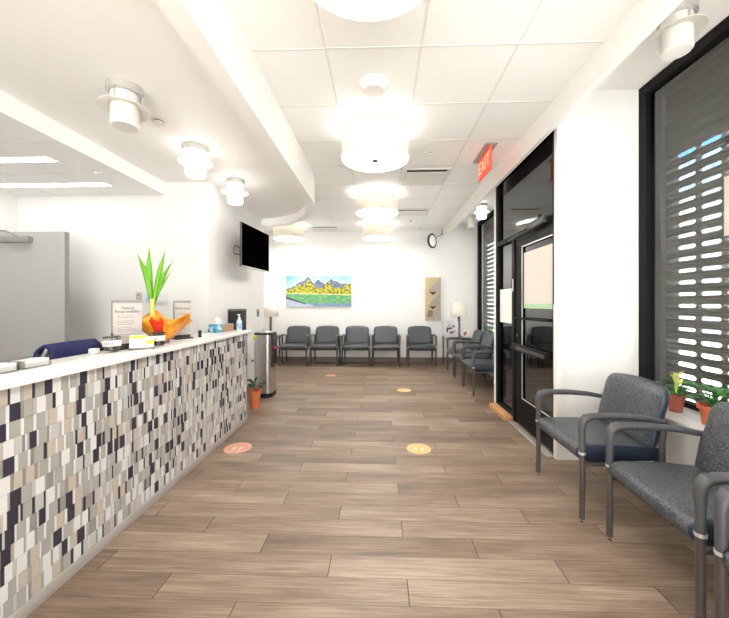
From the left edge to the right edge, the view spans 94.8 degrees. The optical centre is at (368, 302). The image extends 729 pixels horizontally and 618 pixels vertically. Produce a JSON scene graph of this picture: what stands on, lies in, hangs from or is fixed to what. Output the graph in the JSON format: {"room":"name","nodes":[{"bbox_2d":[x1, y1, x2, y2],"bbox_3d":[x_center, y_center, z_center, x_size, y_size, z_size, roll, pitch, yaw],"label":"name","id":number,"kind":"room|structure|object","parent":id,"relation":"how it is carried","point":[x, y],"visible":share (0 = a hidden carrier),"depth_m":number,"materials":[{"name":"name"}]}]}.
{"room":"hospital interior","nodes":[
{"label":"hospital interior","id":0,"kind":"room"},
{"bbox_2d":[0,192,16,231],"bbox_3d":[-4.282,-0.270,0.473,0.150,3.200,6.860,0,0,2],"label":"wall","id":1,"kind":"structure","parent":0,"point":[8,202],"depth_m":3.81,"materials":[{"name":"white paint"}]},
{"bbox_2d":[0,230,68,362],"bbox_3d":[-3.540,0.302,3.239,1.087,2.032,0.255,0,0,2],"label":"door","id":2,"kind":"structure","parent":1,"relation":"in","point":[34,266],"depth_m":3.31,"materials":[{"name":"grey paint"}]},
{"bbox_2d":[17,182,263,385],"bbox_3d":[-3.067,-0.270,4.770,2.550,3.200,1.810,0,0,2],"label":"wall","id":3,"kind":"structure","parent":0,"point":[198,230],"depth_m":3.86,"materials":[{"name":"white paint"}]},
{"bbox_2d":[136,292,141,299],"bbox_3d":[-2.633,-0.080,3.838,0.060,0.090,0.024,0,0,2],"label":"thermostat","id":4,"kind":"object","parent":3,"relation":"attached to","point":[138,294],"visible":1,"depth_m":3.83,"materials":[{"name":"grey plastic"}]},
{"bbox_2d":[146,293,166,303],"bbox_3d":[-2.424,-0.053,3.827,0.230,0.127,0.032,0,0,2],"label":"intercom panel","id":5,"kind":"object","parent":3,"relation":"attached to","point":[162,298],"visible":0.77,"depth_m":3.81,"materials":[{"name":"white plastic"}]},
{"bbox_2d":[228,309,246,329],"bbox_3d":[-1.755,0.234,4.481,0.092,0.312,0.384,0,0,2],"label":"wall dispenser","id":6,"kind":"object","parent":3,"relation":"attached to","point":[232,313],"visible":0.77,"depth_m":4.34,"materials":[{"name":"black plastic"}]},
{"bbox_2d":[233,222,268,271],"bbox_3d":[-1.667,-0.725,4.504,0.306,0.550,0.898,0,0,6],"label":"television","id":7,"kind":"object","parent":3,"relation":"attached to","point":[254,243],"visible":1,"depth_m":4.43,"materials":[{"name":"black plastic"}]},
{"bbox_2d":[250,353,253,361],"bbox_3d":[-1.751,0.825,5.081,0.060,0.130,0.080,0,0,2],"label":"power outlet","id":8,"kind":"object","parent":3,"relation":"attached to","point":[251,354],"visible":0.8,"depth_m":5.05,"materials":[{"name":"white plastic"}]},
{"bbox_2d":[0,0,314,227],"bbox_3d":[-2.481,-1.431,1.349,3.390,0.387,8.530,0,0,2],"label":"ceiling","id":9,"kind":"structure","parent":0,"point":[197,73],"depth_m":2.31,"materials":[{"name":"white paint"}]},
{"bbox_2d":[0,156,58,162],"bbox_3d":[-3.365,-1.237,2.904,1.296,0.006,0.106,0,0,2],"label":"recessed light","id":10,"kind":"object","parent":9,"relation":"in","point":[28,159],"visible":1,"depth_m":2.89,"materials":[{"name":"white plastic"}]},
{"bbox_2d":[0,182,111,187],"bbox_3d":[-3.349,-1.237,3.514,1.286,0.006,0.106,0,0,2],"label":"recessed light","id":11,"kind":"object","parent":9,"relation":"in","point":[84,184],"visible":1,"depth_m":3.50,"materials":[{"name":"white plastic"}]},
{"bbox_2d":[97,77,150,132],"bbox_3d":[-1.559,-1.251,2.143,0.282,0.258,0.282,0,0,2],"label":"ceiling lamp","id":12,"kind":"object","parent":9,"relation":"attached to","point":[124,108],"visible":1,"depth_m":2.09,"materials":[{"name":"silver metal"}]},
{"bbox_2d":[152,119,165,126],"bbox_3d":[-1.596,-1.370,2.545,0.090,0.020,0.090,0,0,2],"label":"cap","id":13,"kind":"object","parent":9,"relation":"attached to","point":[157,122],"visible":1,"depth_m":2.54,"materials":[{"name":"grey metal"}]},
{"bbox_2d":[177,142,212,178],"bbox_3d":[-1.532,-1.251,2.963,0.282,0.258,0.282,0,0,2],"label":"ceiling lamp","id":14,"kind":"object","parent":9,"relation":"attached to","point":[195,161],"visible":1,"depth_m":2.90,"materials":[{"name":"silver metal"}]},
{"bbox_2d":[222,177,247,204],"bbox_3d":[-1.505,-1.251,3.772,0.282,0.258,0.282,0,0,2],"label":"ceiling lamp","id":15,"kind":"object","parent":9,"relation":"attached to","point":[235,192],"visible":1,"depth_m":3.71,"materials":[{"name":"silver metal"}]},
{"bbox_2d":[26,362,728,617],"bbox_3d":[-0.923,1.360,2.332,7.200,0.060,11.000,0,0,2],"label":"floor","id":16,"kind":"structure","parent":0,"point":[329,512],"depth_m":1.96,"materials":[{"name":"brown wood"}]},
{"bbox_2d":[41,348,50,359],"bbox_3d":[-2.207,0.800,2.245,0.587,1.061,0.587,0,0,2],"label":"office chair","id":17,"kind":"object","parent":16,"relation":"on","point":[46,353],"visible":0.06,"depth_m":2.05,"materials":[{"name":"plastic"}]},
{"bbox_2d":[33,338,101,359],"bbox_3d":[-1.986,0.398,2.237,0.176,0.293,0.416,0,0,2],"label":"jacket","id":18,"kind":"object","parent":17,"relation":"on","point":[76,347],"visible":0.31,"depth_m":2.17,"materials":[{"name":"blue fabric"}]},
{"bbox_2d":[0,334,246,617],"bbox_3d":[-1.594,0.836,1.625,0.306,0.988,4.342,0,0,2],"label":"reception desk","id":19,"kind":"object","parent":16,"relation":"on","point":[84,455],"depth_m":1.77,"materials":[{"name":"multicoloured tile"}]},
{"bbox_2d":[0,330,251,390],"bbox_3d":[-1.582,0.326,1.644,0.328,0.032,4.420,0,0,2],"label":"countertop","id":20,"kind":"structure","parent":19,"relation":"on","point":[59,367],"depth_m":1.81,"materials":[{"name":"white stone"}]},
{"bbox_2d":[0,363,15,372],"bbox_3d":[-1.642,0.284,1.471,0.085,0.050,0.130,0,0,2],"label":"acrylic tray","id":21,"kind":"object","parent":20,"relation":"on","point":[4,367],"visible":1,"depth_m":1.49,"materials":[{"name":"white plastic"}]},
{"bbox_2d":[9,355,49,367],"bbox_3d":[-1.637,0.284,1.621,0.085,0.050,0.130,0,0,2],"label":"acrylic tray","id":22,"kind":"object","parent":20,"relation":"on","point":[36,361],"visible":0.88,"depth_m":1.60,"materials":[{"name":"white plastic"}]},
{"bbox_2d":[88,348,99,353],"bbox_3d":[-1.687,0.294,2.058,0.040,0.030,0.040,0,0,2],"label":"box","id":23,"kind":"object","parent":20,"relation":"on","point":[92,350],"visible":1,"depth_m":2.04,"materials":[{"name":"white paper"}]},
{"bbox_2d":[102,333,120,352],"bbox_3d":[-1.630,0.251,2.125,0.097,0.116,0.098,0,0,2],"label":"glass jar","id":24,"kind":"object","parent":20,"relation":"on","point":[109,346],"visible":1,"depth_m":2.10,"materials":[{"name":"clear glass"}]},
{"bbox_2d":[111,300,142,349],"bbox_3d":[-1.646,0.145,2.288,0.090,0.329,0.185,0,0,32],"label":"sign holder","id":25,"kind":"object","parent":20,"relation":"on","point":[126,315],"visible":0.95,"depth_m":2.28,"materials":[{"name":"grey paper"}]},
{"bbox_2d":[117,315,137,338],"bbox_3d":[-1.647,0.162,2.288,0.001,0.152,0.126,0,0,32],"label":"print","id":26,"kind":"object","parent":25,"relation":"attached to","point":[127,325],"depth_m":2.28,"materials":[{"name":"white paper"}]},
{"bbox_2d":[129,335,154,349],"bbox_3d":[-1.529,0.264,2.257,0.143,0.092,0.092,0,0,-33],"label":"holder","id":27,"kind":"object","parent":20,"relation":"on","point":[136,341],"visible":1,"depth_m":2.27,"materials":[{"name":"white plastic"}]},
{"bbox_2d":[151,332,164,346],"bbox_3d":[-1.520,0.259,2.416,0.089,0.101,0.090,0,0,2],"label":"glass jar","id":28,"kind":"object","parent":20,"relation":"on","point":[159,339],"visible":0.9,"depth_m":2.39,"materials":[{"name":"clear glass"}]},
{"bbox_2d":[137,248,191,343],"bbox_3d":[-1.590,-0.058,2.586,0.291,0.735,0.429,0,0,45],"label":"plant","id":29,"kind":"object","parent":20,"relation":"on","point":[154,321],"visible":0.92,"depth_m":2.52,"materials":[{"name":"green plant"}]},
{"bbox_2d":[172,301,192,339],"bbox_3d":[-1.615,0.145,2.902,0.090,0.329,0.145,0,0,32],"label":"sign holder","id":30,"kind":"object","parent":20,"relation":"on","point":[180,308],"visible":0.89,"depth_m":2.90,"materials":[{"name":"grey paper"}]},
{"bbox_2d":[208,317,233,332],"bbox_3d":[-1.594,0.230,3.615,0.122,0.159,0.230,0,0,30],"label":"tissue box","id":31,"kind":"object","parent":20,"relation":"on","point":[219,326],"visible":0.98,"depth_m":3.57,"materials":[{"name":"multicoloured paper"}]},
{"bbox_2d":[236,314,241,330],"bbox_3d":[-1.450,0.217,3.750,0.061,0.184,0.063,0,0,2],"label":"sanitizer bottle","id":32,"kind":"object","parent":20,"relation":"on","point":[239,321],"visible":1,"depth_m":3.73,"materials":[{"name":"blue"}]},
{"bbox_2d":[223,442,251,453],"bbox_3d":[-1.200,1.329,3.072,0.244,0.002,0.244,0,0,2],"label":"floor sticker","id":33,"kind":"object","parent":16,"relation":"on","point":[240,447],"visible":1,"depth_m":3.06,"materials":[{"name":"pink plastic"}]},
{"bbox_2d":[247,377,265,408],"bbox_3d":[-1.434,1.136,4.240,0.234,0.388,0.191,0,0,-27],"label":"potted plant","id":34,"kind":"object","parent":16,"relation":"on","point":[254,394],"visible":0.96,"depth_m":4.20,"materials":[{"name":"green plant"}]},
{"bbox_2d":[253,328,278,397],"bbox_3d":[-1.517,0.847,4.883,0.419,0.967,0.388,0,0,2],"label":"trash can","id":35,"kind":"object","parent":16,"relation":"on","point":[265,342],"visible":0.97,"depth_m":4.70,"materials":[{"name":"metal"}]},
{"bbox_2d":[278,326,311,366],"bbox_3d":[-1.575,0.919,7.281,0.618,0.822,0.621,0,0,2],"label":"armchair","id":36,"kind":"object","parent":16,"relation":"on","point":[297,337],"visible":0.94,"depth_m":7.42,"materials":[{"name":"grey fabric"}]},
{"bbox_2d":[309,326,340,366],"bbox_3d":[-0.929,0.919,7.259,0.618,0.822,0.621,0,0,2],"label":"armchair","id":37,"kind":"object","parent":16,"relation":"on","point":[326,337],"visible":1,"depth_m":7.40,"materials":[{"name":"grey fabric"}]},
{"bbox_2d":[341,326,370,365],"bbox_3d":[-0.263,0.919,7.237,0.618,0.822,0.621,0,0,2],"label":"armchair","id":38,"kind":"object","parent":16,"relation":"on","point":[355,337],"visible":1,"depth_m":7.37,"materials":[{"name":"grey fabric"}]},
{"bbox_2d":[371,326,400,367],"bbox_3d":[0.366,0.919,7.216,0.618,0.822,0.621,0,0,2],"label":"armchair","id":39,"kind":"object","parent":16,"relation":"on","point":[384,338],"visible":1,"depth_m":7.36,"materials":[{"name":"grey fabric"}]},
{"bbox_2d":[397,388,410,391],"bbox_3d":[0.538,1.329,5.105,0.216,0.002,0.216,0,0,2],"label":"floor sticker","id":40,"kind":"object","parent":16,"relation":"on","point":[401,389],"visible":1,"depth_m":5.09,"materials":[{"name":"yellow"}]},
{"bbox_2d":[407,443,430,453],"bbox_3d":[0.456,1.329,3.057,0.224,0.002,0.224,0,0,2],"label":"floor sticker","id":41,"kind":"object","parent":16,"relation":"on","point":[416,448],"visible":1,"depth_m":3.06,"materials":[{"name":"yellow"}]},
{"bbox_2d":[409,444,428,452],"bbox_3d":[0.456,1.328,3.057,0.191,0.001,0.191,0,0,2],"label":"print","id":42,"kind":"object","parent":41,"relation":"on","point":[413,448],"depth_m":3.06,"materials":[{"name":"beige"}]},
{"bbox_2d":[406,326,436,367],"bbox_3d":[1.113,0.919,7.191,0.618,0.822,0.621,0,0,2],"label":"armchair","id":43,"kind":"object","parent":16,"relation":"on","point":[418,338],"visible":1,"depth_m":7.33,"materials":[{"name":"grey fabric"}]},
{"bbox_2d":[442,336,471,368],"bbox_3d":[1.842,1.022,7.062,0.500,0.615,0.560,0,0,2],"label":"side table","id":44,"kind":"object","parent":16,"relation":"on","point":[442,336],"visible":0.43,"depth_m":6.88,"materials":[{"name":"grey metal"}]},
{"bbox_2d":[444,321,457,337],"bbox_3d":[1.691,0.542,6.877,0.300,0.345,0.014,0,0,-6],"label":"stand","id":45,"kind":"object","parent":44,"relation":"on","point":[450,327],"visible":0.86,"depth_m":6.87,"materials":[{"name":"white paper"}]},
{"bbox_2d":[451,302,466,336],"bbox_3d":[1.920,0.344,7.140,0.333,0.740,0.333,0,0,2],"label":"table lamp","id":46,"kind":"object","parent":44,"relation":"on","point":[458,308],"visible":0.84,"depth_m":7.03,"materials":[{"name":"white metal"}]},
{"bbox_2d":[462,329,469,337],"bbox_3d":[1.978,0.622,6.852,0.159,0.179,0.012,0,0,19],"label":"card","id":47,"kind":"object","parent":44,"relation":"on","point":[465,333],"visible":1,"depth_m":6.85,"materials":[{"name":"white paper"}]},
{"bbox_2d":[446,330,484,377],"bbox_3d":[1.819,0.919,6.263,0.621,0.822,0.618,0,0,2],"label":"armchair","id":48,"kind":"object","parent":16,"relation":"on","point":[478,335],"visible":0.64,"depth_m":6.22,"materials":[{"name":"grey fabric"}]},
{"bbox_2d":[454,333,493,385],"bbox_3d":[1.798,0.919,5.628,0.621,0.822,0.618,0,0,2],"label":"armchair","id":49,"kind":"object","parent":16,"relation":"on","point":[488,338],"visible":0.64,"depth_m":5.60,"materials":[{"name":"grey fabric"}]},
{"bbox_2d":[462,345,493,397],"bbox_3d":[1.777,0.919,4.993,0.621,0.822,0.618,0,0,2],"label":"armchair","id":50,"kind":"object","parent":16,"relation":"on","point":[476,365],"visible":0.39,"depth_m":4.75,"materials":[{"name":"grey fabric"}]},
{"bbox_2d":[509,421,552,456],"bbox_3d":[1.582,1.324,3.321,0.060,0.012,0.855,0,0,2],"label":"trim","id":51,"kind":"structure","parent":16,"relation":"on","point":[529,437],"depth_m":3.28,"materials":[{"name":"silver metal"}]},
{"bbox_2d":[535,373,672,524],"bbox_3d":[1.594,0.919,2.306,0.621,0.822,0.618,0,0,2],"label":"armchair","id":52,"kind":"object","parent":16,"relation":"on","point":[624,397],"visible":0.84,"depth_m":2.14,"materials":[{"name":"fabric"}]},
{"bbox_2d":[605,402,728,617],"bbox_3d":[1.618,0.919,1.578,0.621,0.822,0.618,0,0,4],"label":"armchair","id":53,"kind":"object","parent":16,"relation":"on","point":[682,494],"visible":0.98,"depth_m":1.66,"materials":[{"name":"grey fabric"}]},
{"bbox_2d":[713,486,728,617],"bbox_3d":[1.553,0.919,0.920,0.621,0.822,0.618,0,0,4],"label":"armchair","id":54,"kind":"object","parent":16,"relation":"on","point":[721,497],"visible":1,"depth_m":1.21,"materials":[{"name":"grey plastic"}]},
{"bbox_3d":[-2.151,1.022,7.196,0.500,0.615,0.560,0,0,2],"label":"side table","id":55,"kind":"object","parent":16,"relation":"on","visible":0},
{"bbox_2d":[264,302,278,330],"bbox_3d":[-2.102,0.344,7.174,0.333,0.740,0.333,0,0,2],"label":"table lamp","id":56,"kind":"object","parent":55,"relation":"on","point":[270,308],"visible":0.77,"depth_m":7.06,"materials":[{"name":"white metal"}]},
{"bbox_2d":[264,222,491,357],"bbox_3d":[0.055,-0.320,7.633,5.400,3.300,0.150,0,0,2],"label":"wall","id":57,"kind":"structure","parent":0,"point":[388,277],"depth_m":7.55,"materials":[{"name":"white paint"}]},
{"bbox_2d":[286,276,351,306],"bbox_3d":[-1.135,-0.266,7.583,1.493,0.700,0.028,0,0,2],"label":"landscape picture","id":58,"kind":"object","parent":57,"relation":"attached to","point":[301,291],"visible":1,"depth_m":7.57,"materials":[{"name":"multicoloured paper"}]},
{"bbox_2d":[277,357,461,362],"bbox_3d":[-0.138,1.275,7.558,4.540,0.110,0.014,0,0,2],"label":"baseboard","id":59,"kind":"structure","parent":57,"relation":"attached to","point":[289,359],"depth_m":7.55,"materials":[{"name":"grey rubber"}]},
{"bbox_2d":[425,277,440,320],"bbox_3d":[1.434,-0.089,7.487,0.340,0.970,0.051,0,0,2],"label":"magazine rack","id":60,"kind":"object","parent":57,"relation":"attached to","point":[432,284],"visible":1,"depth_m":7.49,"materials":[{"name":"beige"}]},
{"bbox_2d":[427,310,432,316],"bbox_3d":[1.367,0.237,7.481,0.140,0.170,0.012,0,0,2],"label":"magazine","id":61,"kind":"object","parent":60,"relation":"in","point":[430,312],"visible":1,"depth_m":7.47,"materials":[{"name":"grey paper"}]},
{"bbox_2d":[225,0,638,231],"bbox_3d":[-0.668,-1.653,2.324,4.310,0.063,10.800,0,0,2],"label":"ceiling","id":62,"kind":"structure","parent":0,"point":[462,75],"depth_m":2.40,"materials":[{"name":"tile"}]},
{"bbox_2d":[273,224,303,241],"bbox_3d":[-1.650,-1.460,6.909,0.618,0.331,0.618,0,0,2],"label":"pendant lamp","id":63,"kind":"object","parent":62,"relation":"hanging from","point":[290,233],"visible":0.86,"depth_m":6.68,"materials":[{"name":"white fabric"}]},
{"bbox_2d":[274,236,303,241],"bbox_3d":[-1.650,-1.315,6.909,0.604,0.013,0.604,0,0,2],"label":"diffuser","id":64,"kind":"object","parent":63,"relation":"attached to","point":[280,238],"depth_m":6.82,"materials":[{"name":"white plastic"}]},
{"bbox_2d":[310,226,338,230],"bbox_3d":[-0.957,-1.614,7.286,0.560,0.014,0.400,0,0,2],"label":"ceiling vent","id":65,"kind":"object","parent":62,"relation":"in","point":[314,228],"visible":1,"depth_m":7.23,"materials":[{"name":"white metal"}]},
{"bbox_2d":[314,0,421,21],"bbox_3d":[-0.003,-1.460,1.261,0.618,0.331,0.618,0,0,2],"label":"pendant lamp","id":66,"kind":"object","parent":62,"relation":"hanging from","point":[357,10],"visible":1,"depth_m":1.49,"materials":[{"name":"white fabric"}]},
{"bbox_2d":[360,73,387,96],"bbox_3d":[0.038,-1.591,2.470,0.207,0.062,0.207,0,0,2],"label":"smoke detector","id":67,"kind":"object","parent":62,"relation":"attached to","point":[372,84],"visible":1,"depth_m":2.42,"materials":[{"name":"white plastic"}]},
{"bbox_2d":[341,113,408,171],"bbox_3d":[0.058,-1.460,3.070,0.618,0.331,0.618,0,0,2],"label":"pendant lamp","id":68,"kind":"object","parent":62,"relation":"hanging from","point":[372,142],"visible":1,"depth_m":2.86,"materials":[{"name":"beige"}]},
{"bbox_2d":[342,143,407,171],"bbox_3d":[0.058,-1.315,3.070,0.604,0.013,0.604,0,0,2],"label":"diffuser","id":69,"kind":"object","parent":68,"relation":"attached to","point":[365,157],"depth_m":3.00,"materials":[{"name":"white plastic"}]},
{"bbox_2d":[356,190,397,218],"bbox_3d":[0.120,-1.460,4.939,0.618,0.331,0.618,0,0,2],"label":"pendant lamp","id":70,"kind":"object","parent":62,"relation":"hanging from","point":[371,204],"visible":1,"depth_m":4.71,"materials":[{"name":"white fabric"}]},
{"bbox_2d":[356,208,396,218],"bbox_3d":[0.120,-1.315,4.939,0.604,0.013,0.604,0,0,2],"label":"diffuser","id":71,"kind":"object","parent":70,"relation":"attached to","point":[371,213],"depth_m":4.88,"materials":[{"name":"white plastic"}]},
{"bbox_2d":[363,223,393,240],"bbox_3d":[0.199,-1.460,6.847,0.618,0.331,0.618,0,0,2],"label":"pendant lamp","id":72,"kind":"object","parent":62,"relation":"hanging from","point":[372,231],"visible":1,"depth_m":6.61,"materials":[{"name":"white fabric"}]},
{"bbox_2d":[364,235,392,240],"bbox_3d":[0.199,-1.315,6.847,0.604,0.013,0.604,0,0,2],"label":"diffuser","id":73,"kind":"object","parent":72,"relation":"attached to","point":[366,237],"depth_m":6.73,"materials":[{"name":"white plastic"}]},
{"bbox_2d":[396,208,429,215],"bbox_3d":[0.775,-1.614,5.977,0.560,0.014,0.450,0,0,2],"label":"ceiling vent","id":74,"kind":"object","parent":62,"relation":"in","point":[401,212],"visible":0.87,"depth_m":5.95,"materials":[{"name":"white metal"}]},
{"bbox_2d":[402,168,450,184],"bbox_3d":[0.719,-1.614,4.298,0.560,0.014,0.560,0,0,2],"label":"ceiling vent","id":75,"kind":"object","parent":62,"relation":"in","point":[411,176],"visible":1,"depth_m":4.25,"materials":[{"name":"white metal"}]},
{"bbox_2d":[427,233,441,247],"bbox_3d":[1.409,-1.405,7.299,0.416,0.440,0.134,0,0,-33],"label":"convex mirror","id":76,"kind":"object","parent":62,"relation":"hanging from","point":[431,240],"visible":1,"depth_m":7.21,"materials":[{"name":"black plastic"}]},
{"bbox_2d":[473,142,497,182],"bbox_3d":[1.252,-1.497,3.620,0.120,0.250,0.480,0,0,2],"label":"exit sign","id":77,"kind":"object","parent":62,"relation":"hanging from","point":[484,158],"visible":1,"depth_m":3.56,"materials":[{"name":"red plastic"}]},
{"bbox_2d":[442,0,683,238],"bbox_3d":[1.485,-1.613,2.230,0.040,0.375,10.556,0,0,2],"label":"beam","id":78,"kind":"structure","parent":62,"relation":"attached to","point":[645,16],"depth_m":2.30,"materials":[{"name":"white paint"}]},
{"bbox_2d":[494,188,495,402],"bbox_3d":[2.107,-0.235,4.359,0.920,3.130,0.065,0,0,2],"label":"wall","id":79,"kind":"structure","parent":0,"point":[495,188],"depth_m":4.35,"materials":[{"name":"white paint"}]},
{"bbox_2d":[489,403,512,420],"bbox_3d":[1.585,1.305,4.044,0.098,0.050,0.530,0,0,2],"label":"trim","id":80,"kind":"structure","parent":79,"relation":"attached to","point":[495,407],"depth_m":3.95,"materials":[{"name":"brown wood"}]},
{"bbox_2d":[461,0,728,222],"bbox_3d":[2.081,-1.830,2.232,1.190,0.060,10.800,0,0,2],"label":"ceiling","id":81,"kind":"structure","parent":0,"point":[643,64],"depth_m":2.54,"materials":[{"name":"white paint"}]},
{"bbox_2d":[463,214,477,228],"bbox_3d":[2.091,-1.671,6.884,0.282,0.258,0.282,0,0,2],"label":"ceiling lamp","id":82,"kind":"object","parent":81,"relation":"attached to","point":[470,222],"visible":0.96,"depth_m":6.82,"materials":[{"name":"silver metal"}]},
{"bbox_2d":[474,203,489,219],"bbox_3d":[2.066,-1.671,6.134,0.282,0.258,0.282,0,0,2],"label":"ceiling lamp","id":83,"kind":"object","parent":81,"relation":"attached to","point":[481,212],"visible":0.98,"depth_m":6.07,"materials":[{"name":"silver metal"}]},
{"bbox_2d":[647,0,708,60],"bbox_3d":[1.900,-1.671,2.068,0.282,0.258,0.282,0,0,2],"label":"ceiling lamp","id":84,"kind":"object","parent":81,"relation":"attached to","point":[677,33],"visible":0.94,"depth_m":2.01,"materials":[{"name":"silver metal"}]},
{"bbox_2d":[554,89,638,459],"bbox_3d":[2.056,-0.235,2.850,0.920,3.130,0.045,0,0,2],"label":"wall","id":85,"kind":"structure","parent":0,"point":[596,146],"depth_m":2.83,"materials":[{"name":"white paint"}]},
{"bbox_2d":[553,304,565,459],"bbox_3d":[1.629,0.670,2.862,0.078,1.320,0.051,0,0,2],"label":"trim","id":86,"kind":"structure","parent":85,"relation":"attached to","point":[559,310],"depth_m":2.84,"materials":[{"name":"white paint"}]},
{"bbox_2d":[637,407,700,465],"bbox_3d":[2.147,1.048,-0.124,0.540,0.565,5.895,0,0,2],"label":"wall","id":87,"kind":"structure","parent":0,"point":[681,448],"depth_m":2.10,"materials":[{"name":"white paint"}]},
{"bbox_2d":[600,391,704,430],"bbox_3d":[2.015,0.755,-0.120,0.315,0.020,5.895,0,0,2],"label":"window sill","id":88,"kind":"structure","parent":87,"relation":"on","point":[689,418],"depth_m":2.16,"materials":[{"name":"white stone"}]},
{"bbox_2d":[655,371,693,412],"bbox_3d":[2.114,0.602,2.277,0.207,0.285,0.251,0,0,2],"label":"potted plant","id":89,"kind":"object","parent":88,"relation":"on","point":[677,399],"visible":0.94,"depth_m":2.28,"materials":[{"name":"green plant"}]},
{"bbox_2d":[685,382,728,424],"bbox_3d":[2.105,0.622,2.027,0.225,0.245,0.237,0,0,2],"label":"potted plant","id":90,"kind":"object","parent":88,"relation":"on","point":[704,407],"visible":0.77,"depth_m":2.04,"materials":[{"name":"green plant"}]},
{"bbox_2d":[639,16,728,411],"bbox_3d":[2.216,-0.525,0.072,0.075,2.540,5.493,0,0,2],"label":"window","id":91,"kind":"structure","parent":87,"relation":"in","point":[719,33],"depth_m":2.74,"materials":[{"name":"black paint"}]},
{"bbox_2d":[655,37,728,402],"bbox_3d":[2.325,-0.240,0.095,0.080,3.140,5.445,0,0,2],"label":"roller shutter","id":92,"kind":"object","parent":91,"relation":"attached to","point":[691,109],"visible":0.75,"depth_m":2.50,"materials":[{"name":"grey metal"}]},
{"bbox_2d":[724,175,728,235],"bbox_3d":[2.275,-0.619,2.026,0.004,0.377,0.242,0,0,2],"label":"notice sheet","id":93,"kind":"object","parent":91,"relation":"attached to","point":[726,179],"visible":1,"depth_m":2.13,"materials":[{"name":"beige paper"}]},
{"bbox_3d":[2.350,1.048,5.933,0.540,0.565,3.096,0,0,2],"label":"wall","id":94,"kind":"structure","parent":0,"visible":0},
{"bbox_2d":[478,209,493,329],"bbox_3d":[2.412,-0.525,5.931,0.075,2.540,3.092,0,0,2],"label":"window","id":95,"kind":"structure","parent":94,"relation":"in","point":[490,215],"depth_m":7.40,"materials":[{"name":"black paint"}]},
{"bbox_2d":[483,216,493,332],"bbox_3d":[2.518,-0.240,5.899,0.080,3.140,3.060,0,0,2],"label":"roller shutter","id":96,"kind":"object","parent":95,"relation":"attached to","point":[488,227],"visible":0.16,"depth_m":7.21,"materials":[{"name":"grey metal"}]},
{"bbox_2d":[479,373,493,383],"bbox_3d":[2.072,1.275,5.935,0.014,0.110,3.082,0,0,2],"label":"baseboard","id":97,"kind":"structure","parent":94,"relation":"attached to","point":[489,377],"depth_m":5.71,"materials":[{"name":"brown rubber"}]},
{"bbox_3d":[2.217,0.755,5.937,0.315,0.020,3.096,0,0,2],"label":"trim","id":98,"kind":"structure","parent":94,"relation":"on","visible":0},
{"bbox_2d":[485,326,493,332],"bbox_3d":[2.261,0.582,6.275,0.211,0.325,0.231,0,0,13],"label":"potted plant","id":99,"kind":"object","parent":98,"relation":"on","point":[488,328],"visible":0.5,"depth_m":6.28,"materials":[{"name":"green plant"}]},
{"bbox_3d":[1.662,-1.695,3.614,0.080,0.210,1.455,0,0,2],"label":"wall","id":100,"kind":"structure","parent":0,"visible":0},
{"bbox_2d":[496,130,553,421],"bbox_3d":[1.661,-0.130,3.614,0.082,2.920,1.455,0,0,2],"label":"door frame","id":101,"kind":"structure","parent":100,"relation":"in","point":[527,192],"depth_m":3.89,"materials":[{"name":"black paint"}]},
{"bbox_2d":[508,214,552,451],"bbox_3d":[1.603,0.247,3.354,0.141,2.125,0.871,0,0,2],"label":"door","id":102,"kind":"structure","parent":101,"relation":"attached to","point":[533,346],"depth_m":3.31,"materials":[{"name":"black paint"}]},
{"bbox_2d":[524,243,552,303],"bbox_3d":[1.640,-0.260,3.249,0.004,0.540,0.625,0,0,2],"label":"poster","id":103,"kind":"object","parent":102,"relation":"on","point":[538,260],"depth_m":3.21,"materials":[{"name":"beige paper"}]},
{"label":"outside","id":104,"kind":"structure","parent":0,"visible":0},
{"bbox_2d":[493,316,728,402],"bbox_3d":[0.000,1.440,0.000,80.000,0.099,80.000,0,0,2],"label":"ground","id":105,"kind":"structure","parent":104,"point":[712,344],"depth_m":7.58,"materials":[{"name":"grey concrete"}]},
{"bbox_2d":[679,187,728,333],"bbox_3d":[16.425,-3.340,12.458,2.000,9.460,54.000,0,0,2],"label":"facade","id":106,"kind":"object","parent":105,"relation":"on","point":[716,241],"depth_m":15.49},
{"bbox_2d":[679,145,728,191],"bbox_3d":[15.376,-6.070,12.493,0.100,1.800,54.000,0,0,2],"label":"glazing band","id":107,"kind":"object","parent":106,"relation":"attached to","point":[717,150],"depth_m":15.39,"materials":[{"name":"white glass"}]},
{"bbox_2d":[679,132,728,156],"bbox_3d":[15.376,-7.520,12.493,0.100,1.100,54.000,0,0,2],"label":"sign band","id":108,"kind":"object","parent":106,"relation":"attached to","point":[717,137],"depth_m":15.39,"materials":[{"name":"blue"}]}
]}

